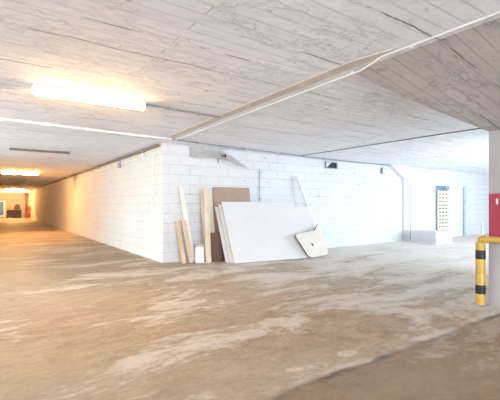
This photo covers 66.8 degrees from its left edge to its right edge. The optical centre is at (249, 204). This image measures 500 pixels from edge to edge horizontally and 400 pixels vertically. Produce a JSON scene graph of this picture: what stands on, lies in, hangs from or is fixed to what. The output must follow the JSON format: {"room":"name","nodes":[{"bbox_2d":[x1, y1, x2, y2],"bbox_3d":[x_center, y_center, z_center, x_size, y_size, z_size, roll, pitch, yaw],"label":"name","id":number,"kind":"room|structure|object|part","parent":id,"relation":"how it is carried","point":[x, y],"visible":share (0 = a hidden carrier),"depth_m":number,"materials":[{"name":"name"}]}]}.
{"room":"parking garage","nodes":[
{"label":"parking garage","id":0,"kind":"room"},
{"bbox_2d":[0,192,24,217],"bbox_3d":[-26.021,-0.045,37.963,6.200,2.690,0.250,0,0,-35],"label":"wall","id":1,"kind":"structure","parent":0,"point":[12,199],"depth_m":38.98,"materials":[{"name":"white paint"}]},
{"bbox_2d":[0,201,4,216],"bbox_3d":[-25.371,0.390,38.217,1.160,1.620,0.090,0,0,-35],"label":"door","id":2,"kind":"structure","parent":1,"relation":"in","point":[2,203],"depth_m":38.39,"materials":[{"name":"blue paint"}]},
{"bbox_2d":[29,143,162,262],"bbox_3d":[-12.601,-0.045,24.160,0.250,2.690,37.910,0,0,-35],"label":"wall","id":3,"kind":"structure","parent":0,"point":[112,206],"depth_m":11.64,"materials":[{"name":"white brick"}]},
{"bbox_2d":[25,193,28,217],"bbox_3d":[-22.038,-0.045,37.398,0.280,2.690,0.600,0,0,-35],"label":"pillar","id":4,"kind":"structure","parent":3,"relation":"attached to","point":[26,194],"depth_m":37.13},
{"bbox_2d":[32,144,160,189],"bbox_3d":[-12.620,-1.345,23.910,0.065,0.090,37.300,0,0,-35],"label":"pipe","id":5,"kind":"object","parent":3,"relation":"attached to","point":[158,145],"visible":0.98,"depth_m":11.62,"materials":[{"name":"grey metal"}]},
{"bbox_2d":[45,152,158,187],"bbox_3d":[-8.241,-1.200,17.577,0.036,0.042,21.700,0,0,-35],"label":"conduit","id":6,"kind":"object","parent":3,"relation":"attached to","point":[156,152],"visible":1,"depth_m":11.75,"materials":[{"name":"paint"}]},
{"bbox_2d":[151,155,153,217],"bbox_3d":[-2.304,-0.450,8.940,0.055,1.500,0.090,0,0,-35],"label":"conduit","id":7,"kind":"object","parent":3,"relation":"attached to","point":[152,213],"visible":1,"depth_m":8.94,"materials":[{"name":"white paint"}]},
{"bbox_2d":[0,217,499,399],"bbox_3d":[-3.763,1.400,20.539,23.500,0.200,54.500,0,0,-35],"label":"floor","id":8,"kind":"structure","parent":0,"point":[82,318],"depth_m":4.19,"materials":[{"name":"concrete"}]},
{"bbox_2d":[6,209,21,217],"bbox_3d":[-23.494,0.870,37.731,1.300,0.860,0.700,0,0,-35],"label":"workbench","id":9,"kind":"object","parent":8,"relation":"on","point":[9,212],"visible":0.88,"depth_m":37.84,"materials":[{"name":"brown wood"}]},
{"bbox_3d":[-23.664,0.875,37.978,1.200,0.750,0.040,0,0,-35],"label":"panel","id":10,"kind":"part","parent":9,"relation":"part of","materials":[{"name":"brown wood"}]},
{"bbox_2d":[175,221,185,263],"bbox_3d":[-1.553,0.828,8.492,0.087,0.939,0.377,0,0,-37],"label":"plank","id":11,"kind":"object","parent":8,"relation":"on","point":[183,259],"visible":1,"depth_m":8.47,"materials":[{"name":"beige wood"}]},
{"bbox_2d":[178,186,194,261],"bbox_3d":[-1.438,0.427,8.617,0.424,1.740,0.106,0,0,23],"label":"plank","id":12,"kind":"object","parent":8,"relation":"on","point":[180,188],"visible":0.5,"depth_m":8.62,"materials":[{"name":"beige wood"}]},
{"bbox_2d":[182,220,193,262],"bbox_3d":[-1.395,0.816,8.468,0.276,0.962,0.099,0,0,26],"label":"plank","id":13,"kind":"object","parent":8,"relation":"on","point":[184,224],"visible":1,"depth_m":8.45,"materials":[{"name":"beige wood"}]},
{"bbox_2d":[195,247,203,262],"bbox_3d":[-1.130,1.120,8.500,0.200,0.356,0.065,0,0,-17],"label":"board","id":14,"kind":"object","parent":8,"relation":"on","point":[199,251],"visible":1,"depth_m":8.48,"materials":[{"name":"white wood"}]},
{"bbox_2d":[196,244,205,261],"bbox_3d":[-1.109,1.098,8.642,0.260,0.399,0.059,0,0,-20],"label":"tan offcut","id":15,"kind":"object","parent":8,"relation":"on","point":[197,245],"visible":0.24,"depth_m":8.65,"materials":[{"name":"beige wood"}]},
{"bbox_2d":[203,187,210,262],"bbox_3d":[-0.992,0.442,8.736,0.123,1.732,0.574,0,0,-15],"label":"plank","id":16,"kind":"object","parent":8,"relation":"on","point":[205,189],"visible":0.98,"depth_m":8.71,"materials":[{"name":"beige wood"}]},
{"bbox_2d":[200,190,214,260],"bbox_3d":[-0.985,0.476,8.937,0.310,1.643,0.263,0,0,-33],"label":"board","id":17,"kind":"object","parent":8,"relation":"on","point":[211,216],"visible":0.48,"depth_m":8.96,"materials":[{"name":"beige wood"}]},
{"bbox_2d":[211,233,224,261],"bbox_3d":[-0.747,0.970,8.781,0.310,0.656,0.099,0,0,-28],"label":"dark offcut","id":18,"kind":"object","parent":8,"relation":"on","point":[216,244],"visible":0.76,"depth_m":8.76,"materials":[{"name":"brown wood"}]},
{"bbox_2d":[215,207,229,262],"bbox_3d":[0.182,0.669,9.184,1.950,1.256,0.709,0,0,-27],"label":"sheet","id":19,"kind":"object","parent":8,"relation":"on","point":[226,256],"visible":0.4,"depth_m":8.73,"materials":[{"name":"white"}]},
{"bbox_2d":[218,204,233,262],"bbox_3d":[0.291,0.638,9.161,2.000,1.318,0.743,0,0,-27],"label":"sheet","id":20,"kind":"object","parent":8,"relation":"on","point":[219,205],"visible":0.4,"depth_m":8.70,"materials":[{"name":"white"}]},
{"bbox_2d":[213,187,249,232],"bbox_3d":[-0.391,0.431,9.350,1.060,1.734,0.254,0,0,-34],"label":"sheet","id":21,"kind":"object","parent":8,"relation":"on","point":[220,194],"visible":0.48,"depth_m":9.36,"materials":[{"name":"brown wood"}]},
{"bbox_2d":[221,202,308,263],"bbox_3d":[0.398,0.610,9.133,2.050,1.375,0.774,0,0,-27],"label":"sheet","id":22,"kind":"object","parent":8,"relation":"on","point":[257,231],"visible":0.96,"depth_m":9.06,"materials":[{"name":"white wood"}]},
{"bbox_2d":[296,207,314,244],"bbox_3d":[1.037,0.670,9.690,1.600,1.254,0.705,0,0,-27],"label":"sheet","id":23,"kind":"object","parent":8,"relation":"on","point":[304,214],"visible":0.24,"depth_m":10.08,"materials":[{"name":"white"}]},
{"bbox_2d":[296,176,315,226],"bbox_3d":[1.687,0.236,10.539,0.829,2.122,0.103,0,0,5],"label":"batten","id":24,"kind":"object","parent":8,"relation":"on","point":[297,177],"visible":0.5,"depth_m":10.54,"materials":[{"name":"white wood"}]},
{"bbox_2d":[295,224,327,257],"bbox_3d":[1.588,0.903,9.518,0.368,0.790,1.255,0,0,37],"label":"board","id":25,"kind":"object","parent":8,"relation":"on","point":[318,248],"visible":1,"depth_m":9.50,"materials":[{"name":"white wood"}]},
{"bbox_2d":[412,240,451,244],"bbox_3d":[6.234,1.253,12.987,1.000,0.094,0.860,0,0,-35],"label":"board","id":26,"kind":"object","parent":8,"relation":"on","point":[413,241],"visible":0.76,"depth_m":12.65,"materials":[{"name":"plastic"}]},
{"bbox_2d":[412,237,451,241],"bbox_3d":[6.249,1.148,13.018,1.000,0.104,0.860,0,0,-36],"label":"board","id":27,"kind":"object","parent":26,"relation":"on","point":[413,238],"visible":0.77,"depth_m":12.69,"materials":[{"name":"plastic"}]},
{"bbox_2d":[412,234,451,237],"bbox_3d":[6.224,1.043,12.965,1.000,0.094,0.860,0,0,-33],"label":"board","id":28,"kind":"object","parent":27,"relation":"on","point":[413,235],"visible":0.81,"depth_m":12.65,"materials":[{"name":"plastic"}]},
{"bbox_2d":[412,229,451,234],"bbox_3d":[6.244,0.933,13.008,1.000,0.114,0.860,0,0,-35],"label":"board","id":29,"kind":"object","parent":28,"relation":"on","point":[427,231],"visible":1,"depth_m":12.73,"materials":[{"name":"plastic"}]},
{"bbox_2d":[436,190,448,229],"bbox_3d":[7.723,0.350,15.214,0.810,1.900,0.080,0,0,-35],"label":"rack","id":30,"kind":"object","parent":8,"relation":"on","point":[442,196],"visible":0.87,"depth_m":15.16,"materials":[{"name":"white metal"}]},
{"bbox_2d":[436,186,444,189],"bbox_3d":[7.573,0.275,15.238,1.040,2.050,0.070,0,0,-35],"label":"box","id":31,"kind":"object","parent":30,"relation":"on","point":[437,187],"depth_m":15.30,"materials":[{"name":"blue plastic"}]},
{"bbox_2d":[463,187,470,235],"bbox_3d":[9.186,0.270,16.052,0.400,2.060,0.150,0,0,-35],"label":"steel post","id":32,"kind":"object","parent":8,"relation":"on","point":[466,189],"visible":0.99,"depth_m":15.96,"materials":[{"name":"white metal"}]},
{"bbox_2d":[481,222,483,235],"bbox_3d":[9.432,0.990,15.395,0.195,0.620,0.200,0,0,-35],"label":"marker post","id":33,"kind":"object","parent":8,"relation":"on","point":[482,223],"visible":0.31,"depth_m":15.35,"materials":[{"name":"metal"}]},
{"bbox_2d":[470,235,499,307],"bbox_3d":[3.366,0.843,4.394,0.180,0.913,1.480,0,0,-35],"label":"barrier","id":34,"kind":"object","parent":8,"relation":"on","point":[480,247],"visible":1,"depth_m":4.88,"materials":[{"name":"yellow metal"}]},
{"bbox_3d":[2.998,1.294,4.930,0.180,0.012,0.180,0,0,-35],"label":"plate","id":35,"kind":"part","parent":34,"relation":"part of","materials":[{"name":"grey metal"}]},
{"bbox_3d":[3.004,0.837,4.920,0.114,0.901,0.137,0,0,-35],"label":"post","id":36,"kind":"part","parent":34,"relation":"part of","materials":[{"name":"yellow metal"}]},
{"bbox_3d":[3.382,0.440,4.372,0.084,0.084,1.245,0,0,-35],"label":"rail","id":37,"kind":"part","parent":34,"relation":"part of","materials":[{"name":"yellow metal"}]},
{"bbox_2d":[0,0,499,189],"bbox_3d":[-3.763,-1.515,20.539,23.500,0.250,54.500,0,0,-35],"label":"ceiling","id":38,"kind":"structure","parent":0,"point":[211,57],"depth_m":4.23,"materials":[{"name":"white concrete"}]},
{"bbox_2d":[0,189,30,192],"bbox_3d":[-22.718,-1.255,33.166,6.200,0.270,0.400,0,0,-35],"label":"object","id":39,"kind":"structure","parent":38,"relation":"attached to","point":[1,190],"depth_m":34.06,"materials":[{"name":"white paint"}]},
{"bbox_2d":[1,171,38,174],"bbox_3d":[-9.660,-1.337,15.931,1.346,0.106,0.170,0,0,-35],"label":"fluorescent light","id":40,"kind":"object","parent":38,"relation":"attached to","point":[2,172],"visible":0.99,"depth_m":15.89,"materials":[{"name":"white paint"}]},
{"bbox_2d":[9,148,69,153],"bbox_3d":[-5.293,-1.363,9.590,1.346,0.055,0.090,0,0,-35],"label":"fluorescent light","id":41,"kind":"object","parent":38,"relation":"attached to","point":[16,149],"visible":1,"depth_m":9.54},
{"bbox_2d":[0,117,171,139],"bbox_3d":[-4.015,-1.365,5.953,6.116,0.066,0.064,0,0,-39],"label":"conduit","id":42,"kind":"object","parent":38,"relation":"attached to","point":[46,124],"visible":0.98,"depth_m":6.72,"materials":[{"name":"white paint"}]},
{"bbox_2d":[31,84,145,110],"bbox_3d":[-1.986,-1.337,4.788,1.346,0.106,0.170,0,0,-35],"label":"fluorescent light","id":43,"kind":"object","parent":38,"relation":"attached to","point":[41,90],"visible":1,"depth_m":4.71,"materials":[{"name":"white paint"}]},
{"bbox_2d":[146,104,219,117],"bbox_3d":[-0.951,-1.378,5.560,1.223,0.039,0.038,0,0,-39],"label":"conduit","id":44,"kind":"object","parent":38,"relation":"attached to","point":[167,108],"visible":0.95,"depth_m":5.52,"materials":[{"name":"grey metal"}]},
{"bbox_2d":[172,139,388,165],"bbox_3d":[1.567,-1.365,10.601,8.404,0.048,0.227,0,0,-39],"label":"cable","id":45,"kind":"object","parent":38,"relation":"attached to","point":[196,142],"visible":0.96,"depth_m":9.72,"materials":[{"name":"grey metal"}]},
{"bbox_2d":[167,47,398,137],"bbox_3d":[-0.185,-1.391,5.550,0.150,0.020,5.352,0,0,-33],"label":"trim","id":46,"kind":"structure","parent":38,"relation":"attached to","point":[360,61],"depth_m":4.49,"materials":[{"name":"concrete"}]},
{"bbox_2d":[176,11,499,139],"bbox_3d":[2.604,-1.357,1.551,0.143,0.054,15.001,0,0,-34],"label":"ceiling pipe","id":47,"kind":"object","parent":38,"relation":"attached to","point":[410,46],"visible":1,"depth_m":3.58,"materials":[{"name":"white paint"}]},
{"bbox_2d":[302,128,480,155],"bbox_3d":[3.033,-1.382,8.371,0.078,0.027,5.652,0,0,-36],"label":"wire","id":48,"kind":"object","parent":38,"relation":"attached to","point":[476,128],"visible":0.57,"depth_m":8.07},
{"bbox_2d":[163,143,488,262],"bbox_3d":[4.956,-0.045,13.388,16.950,2.690,0.250,0,0,-35],"label":"wall","id":49,"kind":"structure","parent":0,"point":[353,204],"depth_m":11.46,"materials":[{"name":"white brick"}]},
{"bbox_2d":[190,147,249,169],"bbox_3d":[-0.706,-1.120,9.201,1.587,0.471,0.167,0,0,-26],"label":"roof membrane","id":50,"kind":"object","parent":49,"relation":"attached to","point":[195,152],"visible":1,"depth_m":9.10,"materials":[{"name":"white plastic"}]},
{"bbox_2d":[258,169,260,201],"bbox_3d":[0.262,-0.420,9.978,0.070,1.040,0.042,0,0,-35],"label":"pipe","id":51,"kind":"object","parent":49,"relation":"attached to","point":[259,172],"visible":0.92,"depth_m":9.95,"materials":[{"name":"grey metal"}]},
{"bbox_2d":[325,162,336,168],"bbox_3d":[2.459,-1.200,11.486,0.500,0.200,0.050,0,0,-35],"label":"air vent","id":52,"kind":"object","parent":49,"relation":"in","point":[329,165],"visible":1,"depth_m":11.48,"materials":[{"name":"grey metal"}]},
{"bbox_2d":[381,168,385,173],"bbox_3d":[4.530,-1.160,12.887,0.180,0.200,0.090,0,0,-35],"label":"junction box","id":53,"kind":"object","parent":49,"relation":"attached to","point":[383,170],"visible":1,"depth_m":12.84,"materials":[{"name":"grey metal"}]},
{"bbox_2d":[389,164,405,179],"bbox_3d":[5.131,-1.140,13.265,0.900,0.500,0.170,0,0,-35],"label":"trim","id":54,"kind":"structure","parent":49,"relation":"attached to","point":[400,170],"depth_m":13.29,"materials":[{"name":"white paint"}]},
{"bbox_2d":[402,166,409,240],"bbox_3d":[5.629,-0.045,13.663,0.370,2.690,0.080,0,0,-35],"label":"trim","id":55,"kind":"structure","parent":49,"relation":"attached to","point":[405,183],"depth_m":13.61,"materials":[{"name":"white paint"}]},
{"bbox_2d":[410,181,410,238],"bbox_3d":[5.822,0.190,13.796,0.060,2.120,0.060,0,0,-35],"label":"pipe","id":56,"kind":"object","parent":49,"relation":"attached to","point":[410,181],"visible":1,"depth_m":13.77,"materials":[{"name":"grey metal"}]},
{"bbox_2d":[434,184,450,230],"bbox_3d":[7.597,0.240,15.203,1.180,2.120,0.275,0,0,-35],"label":"door","id":57,"kind":"structure","parent":49,"relation":"in","point":[447,187],"depth_m":15.31,"materials":[{"name":"white paint"}]},
{"bbox_2d":[354,18,499,131],"bbox_3d":[5.094,-1.182,0.272,2.500,0.456,10.670,0,0,-35],"label":"ceiling","id":58,"kind":"structure","parent":0,"point":[457,76],"depth_m":3.77,"materials":[{"name":"grey concrete"}]},
{"bbox_2d":[489,130,499,306],"bbox_3d":[6.126,0.170,0.758,0.250,2.260,10.300,0,0,-35],"label":"pillar","id":59,"kind":"structure","parent":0,"point":[494,136],"depth_m":4.87,"materials":[{"name":"grey paint"}]},
{"bbox_2d":[489,194,499,236],"bbox_3d":[3.284,0.138,4.611,0.060,0.565,0.700,0,0,-35],"label":"cabinet","id":60,"kind":"object","parent":59,"relation":"attached to","point":[494,199],"visible":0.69,"depth_m":4.83,"materials":[{"name":"red metal"}]}
]}

